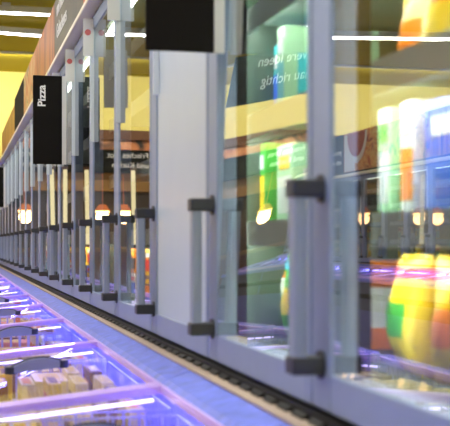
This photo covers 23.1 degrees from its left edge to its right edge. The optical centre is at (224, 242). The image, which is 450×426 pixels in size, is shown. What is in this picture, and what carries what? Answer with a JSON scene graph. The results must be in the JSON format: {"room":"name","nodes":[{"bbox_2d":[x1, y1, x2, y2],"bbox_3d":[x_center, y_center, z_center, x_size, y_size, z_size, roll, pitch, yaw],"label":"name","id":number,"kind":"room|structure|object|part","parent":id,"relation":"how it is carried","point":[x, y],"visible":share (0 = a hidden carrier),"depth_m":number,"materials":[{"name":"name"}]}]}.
{"room":"supermarket","nodes":[
{"label":"supermarket","id":0,"kind":"room"},
{"bbox_2d":[0,71,25,157],"bbox_3d":[-7.076,-0.830,17.209,13.800,4.140,0.200,0,0,-14],"label":"wall","id":1,"kind":"structure","parent":0,"point":[10,82],"depth_m":17.97,"materials":[{"name":"paint"}]},
{"bbox_2d":[0,0,55,71],"bbox_3d":[-4.395,-2.850,6.284,13.400,0.100,22.300,0,0,-14],"label":"ceiling","id":2,"kind":"structure","parent":0,"point":[8,62],"depth_m":15.06,"materials":[{"name":"paint"}]},
{"bbox_2d":[0,51,33,54],"bbox_3d":[-7.474,-2.789,15.052,10.000,0.020,0.120,0,0,-14],"label":"strip light","id":3,"kind":"object","parent":2,"relation":"attached to","point":[1,52],"visible":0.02,"depth_m":16.13,"materials":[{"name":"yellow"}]},
{"bbox_2d":[0,26,43,36],"bbox_3d":[-5.968,-2.733,12.693,12.800,0.134,0.100,0,0,-23],"label":"strip light","id":4,"kind":"object","parent":2,"relation":"attached to","point":[6,30],"visible":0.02,"depth_m":14.10,"materials":[{"name":"grey"}]},
{"bbox_2d":[0,2,51,15],"bbox_3d":[-1.139,-2.733,13.158,3.500,0.134,0.100,0,0,-14],"label":"strip light","id":5,"kind":"object","parent":2,"relation":"attached to","point":[6,7],"visible":0.15,"depth_m":12.82,"materials":[{"name":"grey"}]},
{"bbox_3d":[-4.395,1.190,6.284,13.400,0.100,22.300,0,0,-14],"label":"floor","id":6,"kind":"structure","parent":0,"visible":0},
{"bbox_2d":[0,164,2,265],"bbox_3d":[-2.483,0.095,13.511,0.682,2.090,2.082,0,0,-14],"label":"freezer","id":7,"kind":"object","parent":6,"relation":"on","point":[0,164],"visible":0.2,"depth_m":12.99,"materials":[{"name":"grey metal"}]},
{"bbox_3d":[-2.579,-0.319,12.742,0.024,1.017,0.590,0,0,-14],"label":"glass pane","id":8,"kind":"part","parent":7,"relation":"part of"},
{"bbox_2d":[0,266,8,282],"bbox_3d":[-2.722,0.701,11.308,0.915,0.878,2.082,0,0,-14],"label":"chest freezer","id":9,"kind":"object","parent":6,"relation":"on","point":[2,270],"visible":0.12,"depth_m":10.88,"materials":[{"name":"blue metal"}]},
{"bbox_2d":[0,149,11,269],"bbox_3d":[-1.987,0.095,11.489,0.682,2.090,2.082,0,0,-14],"label":"freezer","id":10,"kind":"object","parent":6,"relation":"on","point":[5,159],"visible":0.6,"depth_m":11.02,"materials":[{"name":"grey metal"}]},
{"bbox_3d":[-2.365,0.049,11.706,0.052,0.298,0.042,0,0,-14],"label":"handle","id":11,"kind":"part","parent":10,"relation":"part of","materials":[{"name":"grey"}]},
{"bbox_2d":[0,167,5,206],"bbox_3d":[-2.403,-0.591,11.641,0.159,0.425,0.012,0,0,-14],"label":"sign","id":12,"kind":"object","parent":10,"relation":"attached to","point":[2,169],"visible":1,"depth_m":11.65,"materials":[{"name":"black"}]},
{"bbox_3d":[-2.413,-0.591,11.638,0.138,0.425,0.008,0,0,-14],"label":"panel","id":13,"kind":"part","parent":12,"relation":"part of","materials":[{"name":"black"}]},
{"bbox_3d":[-2.415,-0.316,12.098,0.042,1.118,0.688,0,0,-14],"label":"door","id":14,"kind":"part","parent":10,"relation":"part of","materials":[{"name":"metal"}]},
{"bbox_3d":[-2.413,-0.319,12.068,0.022,1.017,0.590,0,0,-14],"label":"glass pane","id":15,"kind":"part","parent":10,"relation":"part of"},
{"bbox_2d":[2,121,7,154],"bbox_3d":[-2.411,-1.112,12.108,0.030,0.322,1.380,0,0,-14],"label":"header board","id":16,"kind":"object","parent":10,"relation":"on","point":[5,131],"visible":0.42,"depth_m":11.89,"materials":[{"name":"brown wood"}]},
{"bbox_3d":[-2.199,0.049,11.032,0.052,0.298,0.042,0,0,-14],"label":"handle","id":17,"kind":"part","parent":10,"relation":"part of","materials":[{"name":"grey"}]},
{"bbox_3d":[-2.286,-0.907,11.415,0.058,0.040,2.082,0,0,-14],"label":"rail","id":18,"kind":"part","parent":10,"relation":"part of","materials":[{"name":"beige"}]},
{"bbox_3d":[-2.249,-0.316,11.424,0.042,1.118,0.688,0,0,-14],"label":"door","id":19,"kind":"part","parent":10,"relation":"part of","materials":[{"name":"metal"}]},
{"bbox_3d":[-2.248,-0.319,11.394,0.024,1.017,0.590,0,0,-14],"label":"glass pane","id":20,"kind":"part","parent":10,"relation":"part of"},
{"bbox_3d":[-2.084,-0.316,10.750,0.042,1.118,0.688,0,0,-14],"label":"door","id":21,"kind":"part","parent":10,"relation":"part of","materials":[{"name":"metal"}]},
{"bbox_3d":[-2.082,-0.319,10.720,0.022,1.017,0.590,0,0,-14],"label":"glass pane","id":22,"kind":"part","parent":10,"relation":"part of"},
{"bbox_2d":[8,104,14,142],"bbox_3d":[-2.080,-1.112,10.760,0.030,0.322,1.380,0,0,-14],"label":"header board","id":23,"kind":"object","parent":10,"relation":"on","point":[11,120],"visible":0.42,"depth_m":10.62,"materials":[{"name":"brown wood"}]},
{"bbox_2d":[0,271,20,295],"bbox_3d":[-2.225,0.701,9.286,0.915,0.878,2.082,0,0,-14],"label":"chest freezer","id":24,"kind":"object","parent":6,"relation":"on","point":[9,276],"visible":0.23,"depth_m":9.19,"materials":[{"name":"blue metal"}]},
{"bbox_2d":[1,285,14,295],"bbox_3d":[-2.077,0.468,8.787,0.739,0.231,0.965,0,0,-14],"label":"wire basket","id":25,"kind":"object","parent":24,"relation":"on","point":[9,286],"depth_m":8.58,"materials":[{"name":"white"}]},
{"bbox_2d":[6,125,26,276],"bbox_3d":[-1.491,0.095,9.467,0.682,2.090,2.082,0,0,-14],"label":"freezer","id":26,"kind":"object","parent":6,"relation":"on","point":[16,143],"visible":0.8,"depth_m":9.31,"materials":[{"name":"grey metal"}]},
{"bbox_3d":[-2.034,0.049,10.358,0.052,0.298,0.042,0,0,-14],"label":"handle","id":27,"kind":"part","parent":26,"relation":"part of","materials":[{"name":"grey"}]},
{"bbox_3d":[-1.868,0.049,9.684,0.052,0.298,0.042,0,0,-14],"label":"handle","id":28,"kind":"part","parent":26,"relation":"part of","materials":[{"name":"grey"}]},
{"bbox_3d":[-1.918,-0.316,10.076,0.042,1.118,0.688,0,0,-14],"label":"door","id":29,"kind":"part","parent":26,"relation":"part of","materials":[{"name":"metal"}]},
{"bbox_3d":[-1.917,-0.319,10.046,0.024,1.017,0.590,0,0,-14],"label":"glass pane","id":30,"kind":"part","parent":26,"relation":"part of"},
{"bbox_3d":[-1.790,-0.907,9.393,0.058,0.040,2.082,0,0,-14],"label":"rail","id":31,"kind":"part","parent":26,"relation":"part of","materials":[{"name":"beige"}]},
{"bbox_3d":[-1.703,0.049,9.010,0.052,0.298,0.042,0,0,-14],"label":"handle","id":32,"kind":"part","parent":26,"relation":"part of","materials":[{"name":"grey"}]},
{"bbox_3d":[-1.753,-0.316,9.402,0.042,1.118,0.688,0,0,-14],"label":"door","id":33,"kind":"part","parent":26,"relation":"part of","materials":[{"name":"metal"}]},
{"bbox_3d":[-1.752,-0.319,9.372,0.022,1.017,0.590,0,0,-14],"label":"glass pane","id":34,"kind":"part","parent":26,"relation":"part of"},
{"bbox_2d":[15,78,23,129],"bbox_3d":[-1.749,-1.135,9.412,0.030,0.367,1.380,0,0,-14],"label":"header board","id":35,"kind":"object","parent":26,"relation":"on","point":[19,99],"visible":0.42,"depth_m":9.31,"materials":[{"name":"black"}]},
{"bbox_3d":[-1.587,-0.316,8.728,0.042,1.118,0.688,0,0,-14],"label":"door","id":36,"kind":"part","parent":26,"relation":"part of","materials":[{"name":"metal"}]},
{"bbox_3d":[-1.586,-0.319,8.698,0.024,1.017,0.590,0,0,-14],"label":"glass pane","id":37,"kind":"part","parent":26,"relation":"part of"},
{"bbox_2d":[0,277,41,310],"bbox_3d":[-1.729,0.701,7.264,0.915,0.878,2.082,0,0,-14],"label":"chest freezer","id":38,"kind":"object","parent":6,"relation":"on","point":[24,286],"visible":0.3,"depth_m":7.24,"materials":[{"name":"blue metal"}]},
{"bbox_3d":[-1.847,0.338,7.771,0.718,0.090,1.033,0,0,-14],"label":"lid","id":39,"kind":"part","parent":38,"relation":"part of","materials":[{"name":"purple"}]},
{"bbox_2d":[6,290,22,303],"bbox_3d":[-1.829,0.468,7.776,0.739,0.231,0.965,0,0,-14],"label":"wire basket","id":40,"kind":"object","parent":38,"relation":"on","point":[16,292],"depth_m":7.79,"materials":[{"name":"white"}]},
{"bbox_3d":[-1.599,0.338,6.760,0.718,0.090,1.033,0,0,-14],"label":"lid","id":41,"kind":"part","parent":38,"relation":"part of","materials":[{"name":"purple"}]},
{"bbox_2d":[0,296,33,310],"bbox_3d":[-1.581,0.468,6.765,0.739,0.231,0.965,0,0,-14],"label":"wire basket","id":42,"kind":"object","parent":38,"relation":"on","point":[27,301],"depth_m":6.38,"materials":[{"name":"white"}]},
{"bbox_2d":[19,99,48,287],"bbox_3d":[-0.994,0.095,7.445,0.682,2.090,2.082,0,0,-14],"label":"freezer","id":43,"kind":"object","parent":6,"relation":"on","point":[35,176],"visible":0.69,"depth_m":7.47,"materials":[{"name":"grey metal"}]},
{"bbox_3d":[-1.537,0.049,8.336,0.052,0.298,0.042,0,0,-14],"label":"handle","id":44,"kind":"part","parent":43,"relation":"part of","materials":[{"name":"grey"}]},
{"bbox_3d":[-1.293,-0.907,7.371,0.058,0.040,2.082,0,0,-14],"label":"rail","id":45,"kind":"part","parent":43,"relation":"part of","materials":[{"name":"beige"}]},
{"bbox_3d":[-1.372,0.049,7.662,0.052,0.298,0.042,0,0,-14],"label":"handle","id":46,"kind":"part","parent":43,"relation":"part of","materials":[{"name":"grey"}]},
{"bbox_3d":[-1.422,-0.316,8.054,0.042,1.118,0.688,0,0,-14],"label":"door","id":47,"kind":"part","parent":43,"relation":"part of","materials":[{"name":"metal"}]},
{"bbox_3d":[-1.421,-0.319,8.024,0.022,1.017,0.590,0,0,-14],"label":"glass pane","id":48,"kind":"part","parent":43,"relation":"part of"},
{"bbox_2d":[24,49,35,113],"bbox_3d":[-1.418,-1.135,8.064,0.030,0.367,1.380,0,0,-14],"label":"header board","id":49,"kind":"object","parent":43,"relation":"on","point":[31,70],"visible":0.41,"depth_m":8.06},
{"bbox_3d":[-1.256,-0.316,7.380,0.042,1.118,0.688,0,0,-14],"label":"door","id":50,"kind":"part","parent":43,"relation":"part of","materials":[{"name":"metal"}]},
{"bbox_3d":[-1.255,-0.319,7.350,0.024,1.017,0.590,0,0,-14],"label":"glass pane","id":51,"kind":"part","parent":43,"relation":"part of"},
{"bbox_3d":[-1.206,0.049,6.988,0.052,0.298,0.042,0,0,-14],"label":"handle","id":52,"kind":"part","parent":43,"relation":"part of","materials":[{"name":"grey"}]},
{"bbox_3d":[-1.091,-0.316,6.706,0.042,1.118,0.688,0,0,-14],"label":"door","id":53,"kind":"part","parent":43,"relation":"part of","materials":[{"name":"metal"}]},
{"bbox_3d":[-1.090,-0.319,6.676,0.022,1.017,0.590,0,0,-14],"label":"glass pane","id":54,"kind":"part","parent":43,"relation":"part of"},
{"bbox_2d":[36,3,54,75],"bbox_3d":[-1.087,-1.135,6.716,0.030,0.367,1.380,0,0,-14],"label":"header board","id":55,"kind":"object","parent":43,"relation":"on","point":[45,48],"visible":0.42,"depth_m":6.56,"materials":[{"name":"wood"}]},
{"bbox_2d":[0,288,82,346],"bbox_3d":[-1.233,0.701,5.242,0.915,0.878,2.082,0,0,-14],"label":"chest freezer","id":56,"kind":"object","parent":6,"relation":"on","point":[49,305],"visible":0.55,"depth_m":5.07,"materials":[{"name":"blue metal"}]},
{"bbox_3d":[-1.215,0.304,5.783,0.159,0.042,0.032,0,0,-14],"label":"handle","id":57,"kind":"part","parent":56,"relation":"part of","materials":[{"name":"grey"}]},
{"bbox_2d":[1,318,13,321],"bbox_3d":[-1.193,0.485,5.658,0.201,0.184,0.161,0,0,-14],"label":"carton","id":58,"kind":"object","parent":56,"relation":"in","point":[2,319],"visible":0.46,"depth_m":5.61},
{"bbox_3d":[-0.967,0.304,4.772,0.159,0.042,0.032,0,0,-14],"label":"handle","id":59,"kind":"part","parent":56,"relation":"part of","materials":[{"name":"grey"}]},
{"bbox_2d":[0,336,24,339],"bbox_3d":[-0.950,0.485,4.646,0.201,0.184,0.161,0,0,-14],"label":"carton","id":60,"kind":"object","parent":56,"relation":"in","point":[13,337],"visible":0.19,"depth_m":4.60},
{"bbox_2d":[0,339,31,346],"bbox_3d":[-0.882,0.485,4.421,0.201,0.184,0.161,0,0,-14],"label":"carton","id":61,"kind":"object","parent":56,"relation":"in","point":[15,342],"visible":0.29,"depth_m":4.37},
{"bbox_2d":[14,314,22,322],"bbox_3d":[-1.069,0.467,5.689,0.036,0.221,0.171,0,0,-14],"label":"carton","id":62,"kind":"object","parent":56,"relation":"in","point":[17,320],"visible":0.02,"depth_m":5.61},
{"bbox_3d":[-1.350,0.338,5.749,0.718,0.090,1.033,0,0,-14],"label":"lid","id":63,"kind":"part","parent":56,"relation":"part of","materials":[{"name":"purple"}]},
{"bbox_2d":[0,305,48,318],"bbox_3d":[-1.333,0.468,5.754,0.739,0.231,0.965,0,0,-14],"label":"wire basket","id":64,"kind":"object","parent":56,"relation":"on","point":[43,312],"depth_m":5.73,"materials":[{"name":"white"}]},
{"bbox_2d":[20,318,29,321],"bbox_3d":[-0.933,0.467,5.134,0.036,0.221,0.171,0,0,-14],"label":"carton","id":65,"kind":"object","parent":56,"relation":"in","point":[21,319],"visible":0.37,"depth_m":5.12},
{"bbox_2d":[25,327,35,346],"bbox_3d":[-0.826,0.467,4.676,0.036,0.221,0.171,0,0,-14],"label":"carton","id":66,"kind":"object","parent":56,"relation":"in","point":[32,338],"visible":0.15,"depth_m":4.60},
{"bbox_2d":[26,311,34,316],"bbox_3d":[-1.009,0.467,5.703,0.036,0.221,0.171,0,0,-14],"label":"carton","id":67,"kind":"object","parent":56,"relation":"in","point":[33,313],"visible":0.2,"depth_m":5.62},
{"bbox_3d":[-1.102,0.338,4.738,0.718,0.090,1.033,0,0,-14],"label":"lid","id":68,"kind":"part","parent":56,"relation":"part of","materials":[{"name":"purple"}]},
{"bbox_2d":[0,316,70,346],"bbox_3d":[-1.084,0.468,4.743,0.739,0.231,0.965,0,0,-14],"label":"glass lid","id":69,"kind":"object","parent":56,"relation":"on","point":[64,329],"depth_m":4.54,"materials":[{"name":"white"}]},
{"bbox_2d":[34,326,54,333],"bbox_3d":[-0.817,0.477,4.921,0.091,0.201,0.201,0,0,-14],"label":"carton","id":70,"kind":"object","parent":56,"relation":"in","point":[36,327],"visible":0.14,"depth_m":4.85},
{"bbox_2d":[41,325,52,333],"bbox_3d":[-0.761,0.467,4.692,0.036,0.221,0.171,0,0,-14],"label":"carton","id":71,"kind":"object","parent":56,"relation":"in","point":[42,326],"visible":0.16,"depth_m":4.62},
{"bbox_2d":[39,335,60,346],"bbox_3d":[-0.705,0.477,4.464,0.091,0.201,0.201,0,0,-14],"label":"carton","id":72,"kind":"object","parent":56,"relation":"in","point":[41,337],"visible":0.21,"depth_m":4.39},
{"bbox_2d":[39,13,92,308],"bbox_3d":[-0.498,0.095,5.423,0.682,2.090,2.082,0,0,-14],"label":"freezer","id":73,"kind":"object","parent":6,"relation":"on","point":[68,185],"visible":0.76,"depth_m":4.95,"materials":[{"name":"grey metal"}]},
{"bbox_3d":[-1.041,0.049,6.314,0.052,0.298,0.042,0,0,-14],"label":"handle","id":74,"kind":"part","parent":73,"relation":"part of","materials":[{"name":"grey"}]},
{"bbox_2d":[33,75,65,164],"bbox_3d":[-0.842,-0.591,5.282,0.159,0.425,0.012,0,0,-14],"label":"sign","id":75,"kind":"object","parent":73,"relation":"attached to","point":[49,92],"visible":1,"depth_m":5.28,"materials":[{"name":"black"}]},
{"bbox_2d":[37,85,45,105],"bbox_3d":[-0.878,-0.706,5.268,0.038,0.101,0.002,0,0,-14],"label":"print","id":76,"kind":"object","parent":75,"relation":"attached to","point":[41,89],"depth_m":5.27,"materials":[{"name":"white"}]},
{"bbox_3d":[-0.926,-0.316,6.032,0.042,1.118,0.688,0,0,-14],"label":"door","id":77,"kind":"part","parent":73,"relation":"part of","materials":[{"name":"glass"}]},
{"bbox_3d":[-0.924,-0.319,6.002,0.024,1.017,0.590,0,0,-14],"label":"glass pane","id":78,"kind":"part","parent":73,"relation":"part of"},
{"bbox_3d":[-0.876,0.049,5.640,0.052,0.298,0.042,0,0,-14],"label":"handle","id":79,"kind":"part","parent":73,"relation":"part of","materials":[{"name":"grey"}]},
{"bbox_3d":[-0.760,-0.316,5.358,0.042,1.118,0.688,0,0,-14],"label":"door","id":80,"kind":"part","parent":73,"relation":"part of","materials":[{"name":"metal"}]},
{"bbox_3d":[-0.759,-0.319,5.328,0.022,1.017,0.590,0,0,-14],"label":"glass pane","id":81,"kind":"part","parent":73,"relation":"part of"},
{"bbox_3d":[-0.710,0.049,4.966,0.052,0.298,0.042,0,0,-14],"label":"handle","id":82,"kind":"part","parent":73,"relation":"part of","materials":[{"name":"grey"}]},
{"bbox_3d":[-0.797,-0.907,5.349,0.058,0.040,2.082,0,0,-14],"label":"rail","id":83,"kind":"part","parent":73,"relation":"part of","materials":[{"name":"beige"}]},
{"bbox_2d":[55,0,82,55],"bbox_3d":[-0.758,-1.135,5.368,0.032,0.367,1.380,0,0,-14],"label":"header board","id":84,"kind":"object","parent":73,"relation":"on","point":[66,11],"visible":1,"depth_m":5.52,"materials":[{"name":"white"}]},
{"bbox_2d":[57,0,63,15],"bbox_3d":[-0.849,-1.248,5.679,0.002,0.076,0.426,0,0,-14],"label":"print","id":85,"kind":"object","parent":84,"relation":"attached to","point":[60,3],"depth_m":5.74,"materials":[{"name":"white"}]},
{"bbox_2d":[57,10,66,37],"bbox_3d":[-0.837,-1.129,5.630,0.002,0.077,0.530,0,0,-14],"label":"print","id":86,"kind":"object","parent":84,"relation":"attached to","point":[62,19],"depth_m":5.64,"materials":[{"name":"white"}]},
{"bbox_3d":[-0.595,-0.316,4.684,0.042,1.118,0.688,0,0,-14],"label":"door","id":87,"kind":"part","parent":73,"relation":"part of","materials":[{"name":"glass"}]},
{"bbox_3d":[-0.594,-0.319,4.654,0.024,1.017,0.590,0,0,-14],"label":"glass pane","id":88,"kind":"part","parent":73,"relation":"part of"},
{"bbox_2d":[0,309,199,425],"bbox_3d":[-0.736,0.701,3.220,0.915,0.878,2.082,0,0,-14],"label":"chest freezer","id":89,"kind":"object","parent":6,"relation":"on","point":[129,360],"visible":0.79,"depth_m":2.87,"materials":[{"name":"blue metal"}]},
{"bbox_2d":[0,378,7,425],"bbox_3d":[-0.581,0.467,2.835,0.036,0.221,0.171,0,0,-14],"label":"carton","id":90,"kind":"object","parent":89,"relation":"in","point":[3,384],"visible":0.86,"depth_m":2.76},
{"bbox_2d":[0,368,11,400],"bbox_3d":[-0.616,0.467,3.068,0.036,0.221,0.171,0,0,-14],"label":"carton","id":91,"kind":"object","parent":89,"relation":"in","point":[8,378],"visible":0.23,"depth_m":2.99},
{"bbox_2d":[0,347,31,367],"bbox_3d":[-0.802,0.485,4.095,0.201,0.184,0.161,0,0,-14],"label":"carton","id":92,"kind":"object","parent":89,"relation":"in","point":[1,348],"visible":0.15,"depth_m":4.06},
{"bbox_2d":[8,412,27,425],"bbox_3d":[-0.450,0.467,2.383,0.036,0.221,0.171,0,0,-14],"label":"carton","id":93,"kind":"object","parent":89,"relation":"in","point":[15,424],"visible":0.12,"depth_m":2.30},
{"bbox_3d":[-0.719,0.304,3.761,0.159,0.042,0.032,0,0,-14],"label":"handle","id":94,"kind":"part","parent":89,"relation":"part of","materials":[{"name":"blue"}]},
{"bbox_2d":[17,377,34,399],"bbox_3d":[-0.516,0.467,2.851,0.036,0.221,0.171,0,0,-14],"label":"carton","id":95,"kind":"object","parent":89,"relation":"in","point":[25,385],"visible":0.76,"depth_m":2.77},
{"bbox_2d":[12,368,59,400],"bbox_3d":[-0.580,0.485,3.423,0.201,0.184,0.161,0,0,-14],"label":"carton","id":96,"kind":"object","parent":89,"relation":"in","point":[55,370],"visible":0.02,"depth_m":3.33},
{"bbox_3d":[-0.470,0.304,2.750,0.159,0.042,0.032,0,0,-14],"label":"handle","id":97,"kind":"part","parent":89,"relation":"part of","materials":[{"name":"grey"}]},
{"bbox_2d":[18,352,73,359],"bbox_3d":[-0.627,0.485,3.895,0.201,0.184,0.161,0,0,-14],"label":"carton","id":98,"kind":"object","parent":89,"relation":"in","point":[58,353],"visible":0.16,"depth_m":3.84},
{"bbox_2d":[36,409,57,425],"bbox_3d":[-0.389,0.467,2.398,0.036,0.221,0.171,0,0,-14],"label":"carton","id":99,"kind":"object","parent":89,"relation":"in","point":[54,423],"visible":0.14,"depth_m":2.32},
{"bbox_2d":[30,372,67,397],"bbox_3d":[-0.497,0.477,3.097,0.091,0.201,0.201,0,0,-14],"label":"carton","id":100,"kind":"object","parent":89,"relation":"in","point":[37,378],"visible":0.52,"depth_m":3.01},
{"bbox_3d":[-0.854,0.338,3.727,0.718,0.090,1.033,0,0,-14],"label":"lid","id":101,"kind":"part","parent":89,"relation":"part of","materials":[{"name":"purple"}]},
{"bbox_2d":[43,376,61,396],"bbox_3d":[-0.451,0.467,2.867,0.036,0.221,0.171,0,0,-14],"label":"carton","id":102,"kind":"object","parent":89,"relation":"in","point":[52,386],"visible":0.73,"depth_m":2.80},
{"bbox_2d":[0,334,105,400],"bbox_3d":[-0.836,0.468,3.732,0.739,0.231,0.965,0,0,-14],"label":"wire basket","id":103,"kind":"object","parent":89,"relation":"on","point":[95,356],"depth_m":3.60,"materials":[{"name":"white"}]},
{"bbox_2d":[28,404,90,425],"bbox_3d":[-0.383,0.485,2.641,0.201,0.184,0.161,0,0,-14],"label":"carton","id":104,"kind":"object","parent":89,"relation":"in","point":[86,405],"visible":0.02,"depth_m":2.58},
{"bbox_2d":[45,341,73,351],"bbox_3d":[-0.625,0.477,4.138,0.091,0.201,0.201,0,0,-14],"label":"carton","id":105,"kind":"object","parent":89,"relation":"in","point":[47,343],"visible":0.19,"depth_m":4.16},
{"bbox_2d":[62,366,79,379],"bbox_3d":[-0.437,0.467,3.112,0.036,0.221,0.171,0,0,-14],"label":"carton","id":106,"kind":"object","parent":89,"relation":"in","point":[71,371],"visible":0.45,"depth_m":3.07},
{"bbox_2d":[64,405,87,425],"bbox_3d":[-0.329,0.467,2.413,0.036,0.221,0.171,0,0,-14],"label":"carton","id":107,"kind":"object","parent":89,"relation":"in","point":[67,423],"visible":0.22,"depth_m":2.34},
{"bbox_2d":[68,375,87,393],"bbox_3d":[-0.386,0.467,2.883,0.036,0.221,0.171,0,0,-14],"label":"carton","id":108,"kind":"object","parent":89,"relation":"in","point":[77,383],"visible":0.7,"depth_m":2.83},
{"bbox_2d":[71,355,87,376],"bbox_3d":[-0.457,0.467,3.453,0.036,0.221,0.171,0,0,-14],"label":"carton","id":109,"kind":"object","parent":89,"relation":"in","point":[79,367],"visible":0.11,"depth_m":3.38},
{"bbox_3d":[-0.606,0.338,2.716,0.718,0.090,1.033,0,0,-14],"label":"lid","id":110,"kind":"part","parent":89,"relation":"part of","materials":[{"name":"purple"}]},
{"bbox_2d":[0,361,170,425],"bbox_3d":[-0.588,0.468,2.721,0.739,0.231,0.965,0,0,-14],"label":"wire basket","id":111,"kind":"object","parent":89,"relation":"on","point":[120,379],"depth_m":2.52,"materials":[{"name":"white"}]},
{"bbox_2d":[83,365,102,390],"bbox_3d":[-0.377,0.467,3.127,0.036,0.221,0.171,0,0,-14],"label":"carton","id":112,"kind":"object","parent":89,"relation":"in","point":[89,371],"visible":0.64,"depth_m":3.07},
{"bbox_2d":[93,375,113,389],"bbox_3d":[-0.321,0.467,2.899,0.036,0.221,0.171,0,0,-14],"label":"carton","id":113,"kind":"object","parent":89,"relation":"in","point":[99,381],"visible":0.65,"depth_m":2.87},
{"bbox_2d":[91,402,116,423],"bbox_3d":[-0.269,0.467,2.428,0.036,0.221,0.171,0,0,-14],"label":"carton","id":114,"kind":"object","parent":89,"relation":"in","point":[101,403],"visible":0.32,"depth_m":2.35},
{"bbox_2d":[104,386,118,423],"bbox_3d":[-0.265,0.467,2.671,0.036,0.221,0.171,0,0,-14],"label":"carton","id":115,"kind":"object","parent":89,"relation":"in","point":[105,387],"visible":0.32,"depth_m":2.62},
{"bbox_2d":[118,398,144,425],"bbox_3d":[-0.209,0.467,2.442,0.036,0.221,0.171,0,0,-14],"label":"carton","id":116,"kind":"object","parent":89,"relation":"in","point":[134,421],"visible":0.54,"depth_m":2.38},
{"bbox_2d":[78,0,214,366],"bbox_3d":[-0.002,0.095,3.401,0.682,2.090,2.082,0,0,-14],"label":"freezer","id":117,"kind":"object","parent":6,"relation":"on","point":[149,109],"visible":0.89,"depth_m":3.09,"materials":[{"name":"grey metal"}]},
{"bbox_3d":[-0.545,0.049,4.292,0.052,0.298,0.042,0,0,-14],"label":"handle","id":118,"kind":"part","parent":117,"relation":"part of","materials":[{"name":"grey"}]},
{"bbox_3d":[-0.301,-0.907,3.327,0.058,0.040,2.082,0,0,-14],"label":"rail","id":119,"kind":"part","parent":117,"relation":"part of","materials":[{"name":"beige"}]},
{"bbox_3d":[-0.429,-0.316,4.010,0.042,1.118,0.688,0,0,-14],"label":"door","id":120,"kind":"part","parent":117,"relation":"part of","materials":[{"name":"glass"}]},
{"bbox_3d":[-0.428,-0.319,3.980,0.022,1.017,0.590,0,0,-14],"label":"glass pane","id":121,"kind":"part","parent":117,"relation":"part of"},
{"bbox_3d":[-0.379,0.049,3.618,0.052,0.298,0.042,0,0,-14],"label":"handle","id":122,"kind":"part","parent":117,"relation":"part of","materials":[{"name":"grey"}]},
{"bbox_3d":[-0.264,-0.316,3.336,0.042,1.118,0.688,0,0,-14],"label":"door","id":123,"kind":"part","parent":117,"relation":"part of","materials":[{"name":"glass"}]},
{"bbox_3d":[-0.263,-0.319,3.306,0.024,1.017,0.590,0,0,-14],"label":"glass pane","id":124,"kind":"part","parent":117,"relation":"part of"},
{"bbox_3d":[-0.214,0.049,2.944,0.052,0.298,0.042,0,0,-14],"label":"handle","id":125,"kind":"part","parent":117,"relation":"part of","materials":[{"name":"grey"}]},
{"bbox_3d":[-0.099,-0.316,2.662,0.042,1.118,0.688,0,0,-14],"label":"door","id":126,"kind":"part","parent":117,"relation":"part of","materials":[{"name":"metal"}]},
{"bbox_3d":[-0.097,-0.319,2.632,0.022,1.017,0.590,0,0,-14],"label":"glass pane","id":127,"kind":"part","parent":117,"relation":"part of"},
{"bbox_2d":[0,368,311,425],"bbox_3d":[-0.240,0.701,1.198,0.915,0.878,2.082,0,0,-14],"label":"chest freezer","id":128,"kind":"object","parent":6,"relation":"on","point":[206,399],"visible":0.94,"depth_m":2.09,"materials":[{"name":"blue metal"}]},
{"bbox_3d":[-0.222,0.304,1.739,0.159,0.042,0.032,0,0,-14],"label":"handle","id":129,"kind":"part","parent":128,"relation":"part of","materials":[{"name":"grey"}]},
{"bbox_2d":[0,414,192,425],"bbox_3d":[-0.340,0.468,1.710,0.739,0.231,0.965,0,0,-14],"label":"wire basket","id":130,"kind":"object","parent":128,"relation":"on","point":[177,416],"depth_m":2.22,"materials":[{"name":"white"}]},
{"bbox_3d":[-0.358,0.338,1.705,0.718,0.090,1.033,0,0,-14],"label":"lid","id":131,"kind":"part","parent":128,"relation":"part of","materials":[{"name":"purple"}]},
{"bbox_2d":[188,0,449,425],"bbox_3d":[0.495,0.095,1.379,0.682,2.090,2.082,0,0,-14],"label":"freezer","id":132,"kind":"object","parent":6,"relation":"on","point":[327,204],"visible":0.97,"depth_m":1.56,"materials":[{"name":"grey metal"}]},
{"bbox_2d":[145,0,224,53],"bbox_3d":[-0.079,-0.591,2.174,0.159,0.425,0.012,0,0,-14],"label":"sign","id":133,"kind":"object","parent":132,"relation":"attached to","point":[170,25],"visible":1,"depth_m":2.17,"materials":[{"name":"black"}]},
{"bbox_3d":[-0.049,0.049,2.270,0.052,0.298,0.042,0,0,-14],"label":"handle","id":134,"kind":"part","parent":132,"relation":"part of","materials":[{"name":"grey"}]},
{"bbox_3d":[0.067,-0.316,1.988,0.042,1.118,0.688,0,0,-14],"label":"door","id":135,"kind":"part","parent":132,"relation":"part of","materials":[{"name":"glass"}]},
{"bbox_3d":[0.068,-0.319,1.958,0.042,1.017,0.591,0,0,-13],"label":"glass pane","id":136,"kind":"part","parent":132,"relation":"part of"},
{"bbox_3d":[0.117,0.049,1.596,0.052,0.298,0.042,0,0,-14],"label":"handle","id":137,"kind":"part","parent":132,"relation":"part of","materials":[{"name":"grey"}]},
{"bbox_2d":[305,26,306,87],"bbox_3d":[0.207,-0.340,2.215,0.201,0.181,0.051,0,0,-14],"label":"carton","id":138,"kind":"object","parent":132,"relation":"on","point":[305,26],"visible":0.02,"depth_m":2.18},
{"bbox_2d":[305,0,306,25],"bbox_3d":[0.537,-0.459,1.389,0.525,0.050,2.054,0,0,-14],"label":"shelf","id":139,"kind":"object","parent":132,"relation":"attached to","point":[305,0],"depth_m":2.21,"materials":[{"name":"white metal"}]},
{"bbox_3d":[0.232,-0.316,1.314,0.042,1.118,0.688,0,0,-14],"label":"door","id":140,"kind":"part","parent":132,"relation":"part of","materials":[{"name":"glass"}]},
{"bbox_3d":[0.234,-0.319,1.284,0.022,1.017,0.590,0,0,-14],"label":"glass pane","id":141,"kind":"part","parent":132,"relation":"part of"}
]}

